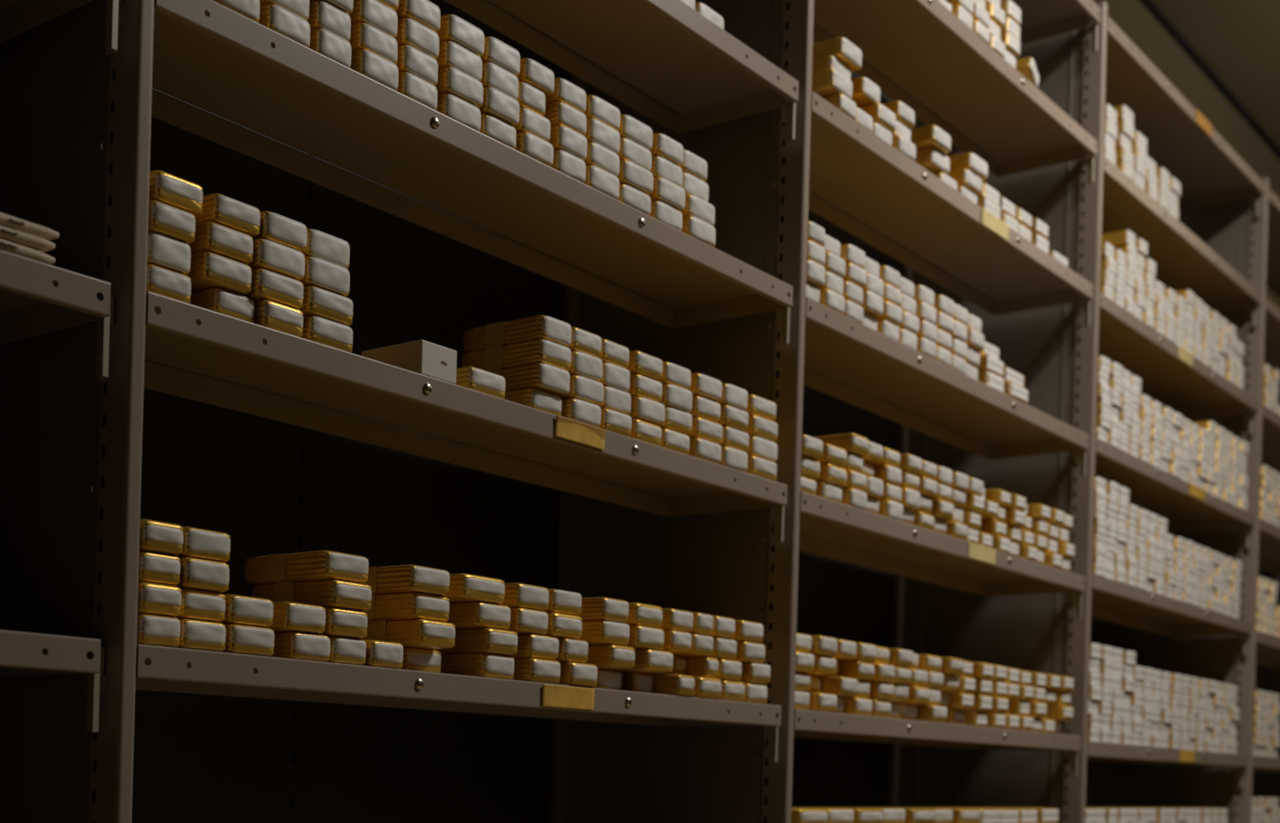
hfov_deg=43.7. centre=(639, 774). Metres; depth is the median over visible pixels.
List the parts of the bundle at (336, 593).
panel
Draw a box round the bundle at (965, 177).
[947,169,981,195]
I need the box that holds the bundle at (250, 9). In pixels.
[213,0,259,22]
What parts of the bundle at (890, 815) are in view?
panel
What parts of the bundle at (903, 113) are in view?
panel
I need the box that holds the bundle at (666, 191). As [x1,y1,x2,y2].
[649,177,685,212]
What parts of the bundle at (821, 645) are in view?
panel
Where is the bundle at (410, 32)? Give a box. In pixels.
[394,18,438,59]
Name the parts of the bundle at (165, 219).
panel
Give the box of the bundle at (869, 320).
[863,311,877,330]
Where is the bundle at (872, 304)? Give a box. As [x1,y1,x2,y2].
[861,290,883,317]
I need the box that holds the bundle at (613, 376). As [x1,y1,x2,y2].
[599,362,629,392]
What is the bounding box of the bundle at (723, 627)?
[709,615,735,639]
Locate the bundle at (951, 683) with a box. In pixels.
[938,673,959,692]
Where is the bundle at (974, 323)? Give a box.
[966,313,981,332]
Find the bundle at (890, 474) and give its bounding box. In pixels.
[873,464,901,486]
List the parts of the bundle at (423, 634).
panel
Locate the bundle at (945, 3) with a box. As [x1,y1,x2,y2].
[938,0,951,11]
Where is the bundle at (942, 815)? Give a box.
[892,806,952,822]
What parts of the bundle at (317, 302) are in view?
panel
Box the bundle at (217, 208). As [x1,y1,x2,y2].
[194,192,260,238]
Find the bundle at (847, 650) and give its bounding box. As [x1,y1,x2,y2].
[833,639,856,660]
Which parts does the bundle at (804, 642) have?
panel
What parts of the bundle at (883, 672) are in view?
panel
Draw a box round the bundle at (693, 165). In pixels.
[680,149,707,181]
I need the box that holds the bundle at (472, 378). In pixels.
[456,366,505,398]
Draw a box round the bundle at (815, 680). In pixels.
[805,674,820,692]
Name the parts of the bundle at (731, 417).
panel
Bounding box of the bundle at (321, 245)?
[302,228,350,268]
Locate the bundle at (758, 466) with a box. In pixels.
[745,455,777,480]
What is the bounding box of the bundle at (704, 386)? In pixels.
[689,373,722,402]
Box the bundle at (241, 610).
[219,594,273,628]
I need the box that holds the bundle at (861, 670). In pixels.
[838,660,874,680]
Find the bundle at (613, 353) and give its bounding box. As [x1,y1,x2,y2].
[598,339,629,368]
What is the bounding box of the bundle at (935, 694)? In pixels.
[926,688,940,705]
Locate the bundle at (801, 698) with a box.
[794,690,810,710]
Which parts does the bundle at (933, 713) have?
panel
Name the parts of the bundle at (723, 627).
panel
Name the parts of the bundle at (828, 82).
panel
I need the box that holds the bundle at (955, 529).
[946,522,968,540]
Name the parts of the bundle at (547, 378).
panel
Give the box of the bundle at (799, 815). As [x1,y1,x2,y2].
[755,807,827,822]
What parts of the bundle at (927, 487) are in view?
panel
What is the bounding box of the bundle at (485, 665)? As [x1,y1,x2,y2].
[440,652,513,679]
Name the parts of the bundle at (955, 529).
panel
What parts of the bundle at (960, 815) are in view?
panel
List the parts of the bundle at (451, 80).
panel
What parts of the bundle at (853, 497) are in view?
panel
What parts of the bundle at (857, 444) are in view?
panel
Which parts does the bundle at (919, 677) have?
panel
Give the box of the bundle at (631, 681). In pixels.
[620,672,652,693]
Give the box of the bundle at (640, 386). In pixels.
[627,373,661,403]
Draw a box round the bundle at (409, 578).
[363,564,449,596]
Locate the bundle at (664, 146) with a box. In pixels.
[650,132,682,167]
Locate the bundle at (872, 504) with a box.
[864,496,879,513]
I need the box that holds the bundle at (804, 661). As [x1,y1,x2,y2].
[764,651,814,672]
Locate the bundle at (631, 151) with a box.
[618,138,651,171]
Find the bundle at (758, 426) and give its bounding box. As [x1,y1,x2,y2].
[744,415,778,442]
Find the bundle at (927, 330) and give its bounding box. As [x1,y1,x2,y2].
[916,320,938,342]
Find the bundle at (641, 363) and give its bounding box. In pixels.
[626,350,662,381]
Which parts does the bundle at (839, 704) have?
panel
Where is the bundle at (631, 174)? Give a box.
[617,160,653,195]
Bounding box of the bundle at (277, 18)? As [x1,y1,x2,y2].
[258,3,309,47]
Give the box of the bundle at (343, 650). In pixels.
[327,635,366,665]
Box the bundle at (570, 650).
[554,637,587,662]
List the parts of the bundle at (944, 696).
panel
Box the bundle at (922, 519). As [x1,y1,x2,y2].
[913,512,934,530]
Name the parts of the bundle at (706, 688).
panel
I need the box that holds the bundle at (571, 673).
[556,661,597,687]
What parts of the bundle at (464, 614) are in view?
panel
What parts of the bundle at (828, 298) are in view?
panel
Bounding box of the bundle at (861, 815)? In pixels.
[814,806,883,822]
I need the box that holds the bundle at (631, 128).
[618,114,652,150]
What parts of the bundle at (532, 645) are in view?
panel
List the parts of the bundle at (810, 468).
panel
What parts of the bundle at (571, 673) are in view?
panel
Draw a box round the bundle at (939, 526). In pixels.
[933,517,947,534]
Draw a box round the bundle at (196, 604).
[175,587,225,622]
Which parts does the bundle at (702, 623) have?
panel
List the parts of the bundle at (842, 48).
panel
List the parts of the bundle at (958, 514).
panel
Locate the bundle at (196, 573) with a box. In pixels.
[175,556,229,592]
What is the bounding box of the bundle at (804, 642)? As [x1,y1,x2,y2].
[765,632,811,652]
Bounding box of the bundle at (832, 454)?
[815,443,846,468]
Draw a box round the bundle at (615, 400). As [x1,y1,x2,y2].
[598,385,630,415]
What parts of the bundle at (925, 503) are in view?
panel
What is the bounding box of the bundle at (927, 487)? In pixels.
[917,477,938,498]
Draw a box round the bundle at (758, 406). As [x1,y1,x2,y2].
[744,394,776,421]
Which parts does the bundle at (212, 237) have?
panel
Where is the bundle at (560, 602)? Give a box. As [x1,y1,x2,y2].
[544,588,581,616]
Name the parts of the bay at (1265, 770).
post, shelf, shelf, shelf, shelf, shelf, shelf, panel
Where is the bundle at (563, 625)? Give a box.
[542,612,582,639]
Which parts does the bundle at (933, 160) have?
panel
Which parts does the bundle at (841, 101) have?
panel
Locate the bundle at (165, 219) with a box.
[148,200,195,244]
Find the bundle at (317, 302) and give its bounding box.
[299,285,352,326]
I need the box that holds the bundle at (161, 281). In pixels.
[146,264,191,303]
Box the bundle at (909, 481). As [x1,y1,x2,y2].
[898,471,919,491]
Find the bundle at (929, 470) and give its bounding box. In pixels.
[917,459,937,480]
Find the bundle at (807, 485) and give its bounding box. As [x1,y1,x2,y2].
[800,475,816,495]
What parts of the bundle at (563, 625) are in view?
panel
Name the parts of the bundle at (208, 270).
panel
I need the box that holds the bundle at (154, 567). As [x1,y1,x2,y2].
[138,550,180,586]
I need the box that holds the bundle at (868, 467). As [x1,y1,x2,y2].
[862,460,874,477]
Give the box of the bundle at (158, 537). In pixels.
[138,518,183,554]
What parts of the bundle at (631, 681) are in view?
panel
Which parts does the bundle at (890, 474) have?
panel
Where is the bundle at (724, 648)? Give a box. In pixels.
[707,636,736,660]
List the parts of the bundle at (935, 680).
panel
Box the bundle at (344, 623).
[317,607,367,639]
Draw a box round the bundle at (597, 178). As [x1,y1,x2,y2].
[585,165,618,200]
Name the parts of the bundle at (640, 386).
panel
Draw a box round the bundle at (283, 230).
[253,211,307,253]
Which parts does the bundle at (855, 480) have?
panel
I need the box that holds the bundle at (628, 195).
[618,182,650,215]
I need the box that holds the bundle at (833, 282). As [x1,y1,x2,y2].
[818,271,843,296]
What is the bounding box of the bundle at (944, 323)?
[934,311,953,334]
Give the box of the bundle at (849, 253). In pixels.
[840,244,864,269]
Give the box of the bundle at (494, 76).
[480,62,518,100]
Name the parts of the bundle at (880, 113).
panel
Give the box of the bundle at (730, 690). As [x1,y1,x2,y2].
[718,679,745,701]
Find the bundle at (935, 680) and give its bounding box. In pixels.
[925,671,943,689]
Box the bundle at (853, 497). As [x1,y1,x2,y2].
[842,488,866,510]
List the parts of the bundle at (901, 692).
panel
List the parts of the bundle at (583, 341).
panel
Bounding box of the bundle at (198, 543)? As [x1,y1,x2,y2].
[174,526,230,562]
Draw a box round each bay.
[0,0,154,822]
[85,0,813,822]
[757,0,1108,822]
[1057,15,1269,822]
[1229,188,1279,808]
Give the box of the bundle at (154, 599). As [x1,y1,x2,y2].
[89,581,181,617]
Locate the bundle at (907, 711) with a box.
[898,703,917,720]
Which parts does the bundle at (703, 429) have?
panel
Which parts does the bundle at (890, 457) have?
panel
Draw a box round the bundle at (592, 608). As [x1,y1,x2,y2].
[576,597,629,623]
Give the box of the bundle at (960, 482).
[949,471,969,491]
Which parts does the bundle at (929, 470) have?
panel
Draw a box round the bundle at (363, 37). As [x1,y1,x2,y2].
[349,22,397,63]
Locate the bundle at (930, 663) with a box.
[917,654,941,672]
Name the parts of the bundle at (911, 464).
panel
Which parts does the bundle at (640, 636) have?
panel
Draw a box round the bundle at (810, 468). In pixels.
[800,455,820,479]
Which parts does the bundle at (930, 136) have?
panel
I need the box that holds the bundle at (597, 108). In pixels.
[584,95,619,131]
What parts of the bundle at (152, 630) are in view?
panel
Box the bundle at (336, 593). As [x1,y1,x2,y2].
[251,578,371,611]
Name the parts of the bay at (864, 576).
panel, post, shelf, shelf, shelf, shelf, shelf, panel, shelf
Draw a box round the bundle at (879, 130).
[872,121,892,145]
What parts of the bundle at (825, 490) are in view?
panel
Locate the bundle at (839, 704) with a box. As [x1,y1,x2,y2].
[834,696,842,713]
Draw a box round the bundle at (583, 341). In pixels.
[568,326,601,358]
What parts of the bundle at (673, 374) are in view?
panel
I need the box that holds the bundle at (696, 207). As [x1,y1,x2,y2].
[681,194,714,226]
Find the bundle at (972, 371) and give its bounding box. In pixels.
[965,363,978,380]
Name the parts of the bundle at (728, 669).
panel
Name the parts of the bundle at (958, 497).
panel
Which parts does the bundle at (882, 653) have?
panel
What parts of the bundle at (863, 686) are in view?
panel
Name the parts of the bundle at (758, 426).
panel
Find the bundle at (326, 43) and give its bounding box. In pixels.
[309,28,351,67]
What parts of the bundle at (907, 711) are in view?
panel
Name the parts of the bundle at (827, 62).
panel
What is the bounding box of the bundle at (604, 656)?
[584,644,635,669]
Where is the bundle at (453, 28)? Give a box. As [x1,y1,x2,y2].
[437,14,484,57]
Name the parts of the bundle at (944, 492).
panel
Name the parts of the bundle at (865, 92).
panel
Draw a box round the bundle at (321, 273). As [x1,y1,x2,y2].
[300,256,350,297]
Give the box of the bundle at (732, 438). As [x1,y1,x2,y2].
[719,426,748,452]
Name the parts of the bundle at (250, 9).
panel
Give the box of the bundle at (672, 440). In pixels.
[661,427,689,455]
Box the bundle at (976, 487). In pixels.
[963,477,983,496]
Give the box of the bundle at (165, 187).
[149,170,202,216]
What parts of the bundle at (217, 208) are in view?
panel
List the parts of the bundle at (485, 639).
panel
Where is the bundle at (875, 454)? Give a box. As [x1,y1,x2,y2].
[861,440,883,464]
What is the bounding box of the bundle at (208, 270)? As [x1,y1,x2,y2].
[187,251,251,295]
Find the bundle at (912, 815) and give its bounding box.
[867,806,936,822]
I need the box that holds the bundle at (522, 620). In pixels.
[506,607,547,635]
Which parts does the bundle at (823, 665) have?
panel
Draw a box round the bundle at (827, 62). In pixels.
[780,55,851,79]
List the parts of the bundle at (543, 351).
panel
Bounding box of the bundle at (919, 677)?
[905,669,927,687]
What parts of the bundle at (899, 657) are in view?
panel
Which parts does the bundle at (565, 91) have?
panel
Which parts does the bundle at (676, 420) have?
panel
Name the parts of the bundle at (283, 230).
panel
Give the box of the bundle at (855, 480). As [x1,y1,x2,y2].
[840,469,866,491]
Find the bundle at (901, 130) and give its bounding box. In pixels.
[891,119,910,141]
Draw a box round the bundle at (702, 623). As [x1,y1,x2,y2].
[689,612,713,635]
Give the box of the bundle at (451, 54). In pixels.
[436,41,482,82]
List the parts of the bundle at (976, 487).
panel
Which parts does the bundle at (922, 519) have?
panel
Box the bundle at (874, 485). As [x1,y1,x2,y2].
[864,476,883,498]
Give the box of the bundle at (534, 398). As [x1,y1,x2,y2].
[503,387,561,415]
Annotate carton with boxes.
[361,339,457,383]
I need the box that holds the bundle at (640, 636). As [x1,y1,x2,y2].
[624,624,663,650]
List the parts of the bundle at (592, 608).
panel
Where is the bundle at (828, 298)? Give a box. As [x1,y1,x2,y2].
[819,289,844,314]
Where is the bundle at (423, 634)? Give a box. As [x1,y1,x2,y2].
[359,618,455,649]
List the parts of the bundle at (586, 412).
panel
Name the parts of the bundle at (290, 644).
panel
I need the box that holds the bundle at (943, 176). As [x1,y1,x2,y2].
[933,171,957,190]
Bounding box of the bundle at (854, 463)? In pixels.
[842,451,863,473]
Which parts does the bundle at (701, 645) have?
panel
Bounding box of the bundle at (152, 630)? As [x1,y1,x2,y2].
[136,613,180,647]
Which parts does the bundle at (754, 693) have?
panel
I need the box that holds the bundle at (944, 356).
[935,345,951,366]
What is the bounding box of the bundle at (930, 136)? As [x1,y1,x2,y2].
[910,125,950,154]
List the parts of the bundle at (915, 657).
panel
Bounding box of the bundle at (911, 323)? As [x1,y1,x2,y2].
[898,310,919,334]
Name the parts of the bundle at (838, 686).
panel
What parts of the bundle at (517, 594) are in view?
panel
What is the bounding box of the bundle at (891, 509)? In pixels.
[878,500,903,521]
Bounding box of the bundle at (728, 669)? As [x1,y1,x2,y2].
[715,658,741,681]
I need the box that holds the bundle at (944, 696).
[938,691,949,707]
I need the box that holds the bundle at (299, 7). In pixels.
[259,0,309,21]
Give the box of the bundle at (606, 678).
[593,668,621,690]
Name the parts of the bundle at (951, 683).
panel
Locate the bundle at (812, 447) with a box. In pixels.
[801,434,822,459]
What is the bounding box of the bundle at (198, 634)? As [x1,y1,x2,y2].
[176,618,225,651]
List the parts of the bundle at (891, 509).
panel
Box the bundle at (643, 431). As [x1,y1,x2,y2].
[629,418,661,446]
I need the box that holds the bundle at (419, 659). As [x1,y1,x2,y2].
[398,647,441,672]
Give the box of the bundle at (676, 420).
[660,406,692,435]
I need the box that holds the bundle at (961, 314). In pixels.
[951,303,968,325]
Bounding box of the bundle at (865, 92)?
[850,76,880,107]
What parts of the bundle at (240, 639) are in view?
panel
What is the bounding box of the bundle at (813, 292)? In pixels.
[805,281,820,302]
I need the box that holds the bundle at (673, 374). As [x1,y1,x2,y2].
[658,361,691,390]
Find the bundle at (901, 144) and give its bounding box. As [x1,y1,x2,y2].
[892,135,916,161]
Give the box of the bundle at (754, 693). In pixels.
[742,682,767,703]
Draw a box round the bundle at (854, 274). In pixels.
[842,262,866,288]
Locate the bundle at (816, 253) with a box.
[770,240,825,266]
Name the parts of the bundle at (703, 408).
panel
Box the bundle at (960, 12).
[951,5,972,30]
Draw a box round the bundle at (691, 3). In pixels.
[681,0,694,10]
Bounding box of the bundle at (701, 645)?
[672,633,714,657]
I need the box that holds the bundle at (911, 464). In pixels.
[897,453,922,475]
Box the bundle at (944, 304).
[933,294,954,317]
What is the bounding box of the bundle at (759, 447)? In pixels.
[746,436,777,462]
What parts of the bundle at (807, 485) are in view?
panel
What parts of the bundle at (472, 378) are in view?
panel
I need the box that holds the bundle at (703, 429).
[687,416,722,444]
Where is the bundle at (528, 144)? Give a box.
[515,131,553,167]
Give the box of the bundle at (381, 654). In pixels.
[362,640,403,668]
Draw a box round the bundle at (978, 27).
[972,20,990,44]
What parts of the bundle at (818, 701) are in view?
panel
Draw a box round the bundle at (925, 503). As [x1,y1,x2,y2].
[912,494,931,514]
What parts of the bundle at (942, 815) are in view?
panel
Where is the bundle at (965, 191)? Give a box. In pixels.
[957,185,977,204]
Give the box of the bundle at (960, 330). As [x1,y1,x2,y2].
[950,320,967,342]
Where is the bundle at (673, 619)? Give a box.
[658,608,693,632]
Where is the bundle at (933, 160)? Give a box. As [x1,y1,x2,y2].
[915,148,949,174]
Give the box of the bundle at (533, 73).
[517,57,554,97]
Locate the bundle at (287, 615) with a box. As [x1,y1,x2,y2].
[266,601,325,633]
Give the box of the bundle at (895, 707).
[889,702,899,718]
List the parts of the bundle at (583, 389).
panel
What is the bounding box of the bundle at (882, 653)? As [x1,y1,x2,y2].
[871,646,889,664]
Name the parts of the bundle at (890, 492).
panel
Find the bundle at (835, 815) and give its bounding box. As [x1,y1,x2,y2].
[791,806,853,822]
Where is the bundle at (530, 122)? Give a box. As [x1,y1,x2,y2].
[513,106,550,142]
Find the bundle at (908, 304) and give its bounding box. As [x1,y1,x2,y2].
[900,294,916,316]
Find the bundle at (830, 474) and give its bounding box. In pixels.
[814,463,846,487]
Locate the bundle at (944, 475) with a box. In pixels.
[934,465,952,486]
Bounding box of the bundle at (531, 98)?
[517,81,545,116]
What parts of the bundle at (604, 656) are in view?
panel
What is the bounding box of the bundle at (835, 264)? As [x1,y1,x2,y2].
[823,252,845,278]
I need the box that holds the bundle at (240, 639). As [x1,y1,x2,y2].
[221,623,274,656]
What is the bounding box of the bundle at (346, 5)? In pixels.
[309,0,353,14]
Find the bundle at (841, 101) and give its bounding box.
[822,93,856,120]
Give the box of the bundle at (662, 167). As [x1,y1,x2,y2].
[650,156,682,187]
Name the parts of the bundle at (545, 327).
panel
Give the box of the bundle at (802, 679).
[794,671,810,692]
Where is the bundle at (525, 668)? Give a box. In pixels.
[512,657,560,683]
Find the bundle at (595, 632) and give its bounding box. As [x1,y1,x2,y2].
[577,619,629,645]
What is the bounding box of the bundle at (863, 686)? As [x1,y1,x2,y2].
[853,679,870,698]
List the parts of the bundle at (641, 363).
panel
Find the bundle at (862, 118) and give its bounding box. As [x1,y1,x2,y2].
[855,107,873,131]
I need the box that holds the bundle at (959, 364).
[950,354,966,373]
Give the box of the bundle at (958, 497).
[949,488,965,508]
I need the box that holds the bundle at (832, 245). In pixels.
[822,234,840,256]
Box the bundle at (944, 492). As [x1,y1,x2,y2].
[930,483,951,502]
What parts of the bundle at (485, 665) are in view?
panel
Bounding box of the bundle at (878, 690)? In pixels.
[866,681,894,700]
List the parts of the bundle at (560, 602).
panel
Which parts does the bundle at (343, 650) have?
panel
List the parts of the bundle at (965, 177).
panel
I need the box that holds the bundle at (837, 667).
[817,660,838,676]
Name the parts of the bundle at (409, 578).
panel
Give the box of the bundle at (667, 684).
[651,673,694,696]
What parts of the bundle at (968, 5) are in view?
panel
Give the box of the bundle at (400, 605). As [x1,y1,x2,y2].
[364,591,449,621]
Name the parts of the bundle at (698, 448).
panel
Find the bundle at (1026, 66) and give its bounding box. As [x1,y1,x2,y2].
[1015,56,1039,87]
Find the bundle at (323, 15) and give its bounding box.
[307,0,351,42]
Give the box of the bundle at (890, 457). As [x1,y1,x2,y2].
[873,447,900,468]
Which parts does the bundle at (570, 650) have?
panel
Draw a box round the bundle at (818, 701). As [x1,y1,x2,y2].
[807,692,837,712]
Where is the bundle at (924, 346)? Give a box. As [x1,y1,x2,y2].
[917,337,936,359]
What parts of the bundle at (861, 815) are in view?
panel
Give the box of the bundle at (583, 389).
[559,374,603,405]
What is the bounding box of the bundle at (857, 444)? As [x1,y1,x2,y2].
[813,432,868,456]
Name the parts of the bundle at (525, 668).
panel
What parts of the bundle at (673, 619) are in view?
panel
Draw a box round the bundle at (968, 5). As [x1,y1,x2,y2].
[950,0,973,15]
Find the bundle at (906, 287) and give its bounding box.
[898,277,914,298]
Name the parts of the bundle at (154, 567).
panel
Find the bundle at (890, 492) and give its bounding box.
[874,482,901,503]
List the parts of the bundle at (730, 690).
panel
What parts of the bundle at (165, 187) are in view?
panel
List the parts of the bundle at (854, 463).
panel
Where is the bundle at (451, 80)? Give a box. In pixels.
[435,66,483,108]
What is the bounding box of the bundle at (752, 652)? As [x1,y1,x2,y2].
[733,640,765,663]
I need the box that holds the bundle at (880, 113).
[858,103,895,132]
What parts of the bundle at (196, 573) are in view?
panel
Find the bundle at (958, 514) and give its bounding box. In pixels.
[944,507,963,523]
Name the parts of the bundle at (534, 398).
panel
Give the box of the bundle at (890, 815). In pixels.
[817,805,905,822]
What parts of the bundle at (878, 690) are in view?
panel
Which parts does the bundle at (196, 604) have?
panel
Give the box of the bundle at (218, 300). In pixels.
[190,288,255,322]
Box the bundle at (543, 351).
[460,339,571,371]
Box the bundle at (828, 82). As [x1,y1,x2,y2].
[811,69,853,99]
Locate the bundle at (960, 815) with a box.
[915,806,981,822]
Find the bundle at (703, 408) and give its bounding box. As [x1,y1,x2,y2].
[688,394,720,423]
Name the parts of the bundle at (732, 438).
panel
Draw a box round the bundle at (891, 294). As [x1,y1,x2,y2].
[882,283,901,307]
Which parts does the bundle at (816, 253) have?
panel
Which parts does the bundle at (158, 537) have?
panel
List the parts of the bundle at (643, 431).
panel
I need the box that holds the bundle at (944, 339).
[935,329,951,351]
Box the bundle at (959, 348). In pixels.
[949,338,967,360]
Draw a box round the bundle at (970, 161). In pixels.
[948,152,988,181]
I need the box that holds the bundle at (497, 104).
[479,86,519,127]
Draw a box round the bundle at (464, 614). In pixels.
[445,601,510,629]
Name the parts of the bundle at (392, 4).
panel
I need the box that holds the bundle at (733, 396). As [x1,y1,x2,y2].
[717,383,747,410]
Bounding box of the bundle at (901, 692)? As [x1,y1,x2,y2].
[887,683,908,702]
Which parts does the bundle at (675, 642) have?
panel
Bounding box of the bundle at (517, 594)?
[498,582,548,610]
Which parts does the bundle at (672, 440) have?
panel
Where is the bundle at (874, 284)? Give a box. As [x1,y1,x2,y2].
[862,273,884,298]
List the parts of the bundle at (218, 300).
panel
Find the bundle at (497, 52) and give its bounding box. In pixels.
[480,36,520,76]
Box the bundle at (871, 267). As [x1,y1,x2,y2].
[864,256,879,277]
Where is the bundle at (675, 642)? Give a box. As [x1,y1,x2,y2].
[660,629,691,653]
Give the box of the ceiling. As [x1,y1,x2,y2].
[1152,0,1279,147]
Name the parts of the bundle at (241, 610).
panel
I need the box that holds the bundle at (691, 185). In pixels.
[682,172,708,202]
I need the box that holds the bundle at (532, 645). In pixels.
[510,633,558,660]
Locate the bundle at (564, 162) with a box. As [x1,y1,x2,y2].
[552,149,586,183]
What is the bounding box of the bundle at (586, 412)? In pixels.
[561,397,600,427]
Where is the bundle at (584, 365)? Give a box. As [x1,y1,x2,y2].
[567,351,602,382]
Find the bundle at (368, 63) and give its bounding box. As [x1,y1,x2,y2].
[350,49,398,91]
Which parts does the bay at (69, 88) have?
shelf, shelf, shelf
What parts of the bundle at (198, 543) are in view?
panel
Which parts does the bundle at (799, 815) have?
panel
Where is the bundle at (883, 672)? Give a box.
[866,662,895,682]
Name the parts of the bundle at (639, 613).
panel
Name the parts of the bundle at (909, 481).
panel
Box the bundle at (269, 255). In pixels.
[247,238,305,281]
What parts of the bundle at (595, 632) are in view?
panel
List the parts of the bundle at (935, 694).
panel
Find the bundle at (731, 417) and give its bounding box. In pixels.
[717,405,748,431]
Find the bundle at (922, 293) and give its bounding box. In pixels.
[913,285,934,307]
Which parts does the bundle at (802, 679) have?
panel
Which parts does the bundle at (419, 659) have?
panel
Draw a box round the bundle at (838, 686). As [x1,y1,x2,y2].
[819,675,857,696]
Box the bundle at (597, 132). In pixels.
[585,117,619,154]
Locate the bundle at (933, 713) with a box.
[916,704,947,723]
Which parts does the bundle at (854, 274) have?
panel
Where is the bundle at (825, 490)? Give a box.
[815,481,842,502]
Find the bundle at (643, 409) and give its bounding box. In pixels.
[629,395,664,426]
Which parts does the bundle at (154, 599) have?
panel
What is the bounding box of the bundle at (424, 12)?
[395,0,440,33]
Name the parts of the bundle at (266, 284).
panel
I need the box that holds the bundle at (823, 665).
[808,654,836,675]
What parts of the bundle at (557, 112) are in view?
panel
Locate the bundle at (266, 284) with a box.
[243,267,303,309]
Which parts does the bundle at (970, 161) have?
panel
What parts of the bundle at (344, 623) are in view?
panel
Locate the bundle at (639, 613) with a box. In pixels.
[622,602,662,628]
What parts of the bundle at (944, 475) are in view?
panel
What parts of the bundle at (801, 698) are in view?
panel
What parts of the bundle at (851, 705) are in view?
panel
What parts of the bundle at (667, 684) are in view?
panel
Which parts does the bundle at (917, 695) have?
panel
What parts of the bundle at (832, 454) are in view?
panel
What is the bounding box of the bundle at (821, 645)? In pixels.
[809,635,837,656]
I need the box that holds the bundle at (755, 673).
[737,661,770,684]
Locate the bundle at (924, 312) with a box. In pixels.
[915,301,936,324]
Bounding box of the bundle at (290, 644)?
[270,630,330,661]
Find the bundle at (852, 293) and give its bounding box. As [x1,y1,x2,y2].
[842,280,863,306]
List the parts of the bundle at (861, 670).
panel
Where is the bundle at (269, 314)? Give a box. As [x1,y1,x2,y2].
[254,298,303,337]
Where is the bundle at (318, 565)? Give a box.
[244,550,368,585]
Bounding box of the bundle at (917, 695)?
[895,685,930,704]
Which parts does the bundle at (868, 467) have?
panel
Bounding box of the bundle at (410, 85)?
[396,72,437,110]
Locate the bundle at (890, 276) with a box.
[879,265,900,289]
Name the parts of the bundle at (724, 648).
panel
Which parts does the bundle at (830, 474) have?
panel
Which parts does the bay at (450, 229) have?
panel, shelf, shelf, shelf, post, shelf, panel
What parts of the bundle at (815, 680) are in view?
panel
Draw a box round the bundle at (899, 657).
[887,648,914,667]
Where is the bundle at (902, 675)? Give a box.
[891,665,911,684]
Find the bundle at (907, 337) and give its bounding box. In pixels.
[898,329,917,350]
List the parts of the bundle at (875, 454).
panel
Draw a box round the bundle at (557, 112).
[543,101,586,136]
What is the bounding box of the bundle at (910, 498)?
[900,488,920,510]
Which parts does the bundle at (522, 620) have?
panel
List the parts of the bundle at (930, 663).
panel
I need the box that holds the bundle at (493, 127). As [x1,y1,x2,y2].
[480,113,516,149]
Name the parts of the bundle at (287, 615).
panel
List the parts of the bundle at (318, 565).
panel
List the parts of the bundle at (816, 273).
panel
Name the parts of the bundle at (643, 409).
panel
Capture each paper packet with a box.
[0,212,59,240]
[0,224,54,252]
[0,238,55,264]
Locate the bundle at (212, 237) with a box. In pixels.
[188,221,253,264]
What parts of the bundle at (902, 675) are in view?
panel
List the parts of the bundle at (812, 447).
panel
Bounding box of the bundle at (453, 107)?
[437,93,480,131]
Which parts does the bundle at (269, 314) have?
panel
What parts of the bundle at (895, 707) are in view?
panel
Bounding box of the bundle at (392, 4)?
[376,0,398,11]
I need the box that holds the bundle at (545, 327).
[462,315,571,352]
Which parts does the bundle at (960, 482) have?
panel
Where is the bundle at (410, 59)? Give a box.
[395,44,437,85]
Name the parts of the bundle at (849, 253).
panel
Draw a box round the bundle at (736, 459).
[719,446,747,471]
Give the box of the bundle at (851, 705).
[842,696,872,715]
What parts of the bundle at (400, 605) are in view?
panel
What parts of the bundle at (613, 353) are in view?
panel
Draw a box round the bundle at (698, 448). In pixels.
[688,437,721,464]
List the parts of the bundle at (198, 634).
panel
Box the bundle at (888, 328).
[876,320,899,341]
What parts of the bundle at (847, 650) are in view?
panel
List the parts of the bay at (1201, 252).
panel, post, shelf, shelf, shelf, shelf, shelf, shelf, panel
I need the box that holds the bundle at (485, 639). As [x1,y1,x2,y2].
[431,627,517,655]
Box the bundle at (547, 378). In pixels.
[486,362,569,395]
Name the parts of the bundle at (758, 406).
panel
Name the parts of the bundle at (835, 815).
panel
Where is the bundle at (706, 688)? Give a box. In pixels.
[691,676,721,699]
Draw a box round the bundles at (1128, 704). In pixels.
[916,0,1279,822]
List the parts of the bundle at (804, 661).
panel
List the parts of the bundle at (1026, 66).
panel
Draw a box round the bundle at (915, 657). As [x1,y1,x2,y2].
[908,653,918,669]
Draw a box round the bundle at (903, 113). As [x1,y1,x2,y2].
[882,100,915,128]
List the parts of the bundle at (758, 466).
panel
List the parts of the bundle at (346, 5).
panel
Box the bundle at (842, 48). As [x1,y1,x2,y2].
[780,37,862,72]
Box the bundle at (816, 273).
[775,259,825,287]
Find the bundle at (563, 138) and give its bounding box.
[549,125,586,160]
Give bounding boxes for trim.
[1139,0,1279,159]
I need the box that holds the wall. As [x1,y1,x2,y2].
[290,0,1279,808]
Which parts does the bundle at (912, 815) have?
panel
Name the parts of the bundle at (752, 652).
panel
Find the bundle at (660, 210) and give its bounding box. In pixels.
[650,200,682,231]
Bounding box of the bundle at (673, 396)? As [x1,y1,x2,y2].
[660,384,692,413]
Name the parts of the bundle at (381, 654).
panel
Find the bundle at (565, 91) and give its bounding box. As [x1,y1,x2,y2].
[544,77,586,113]

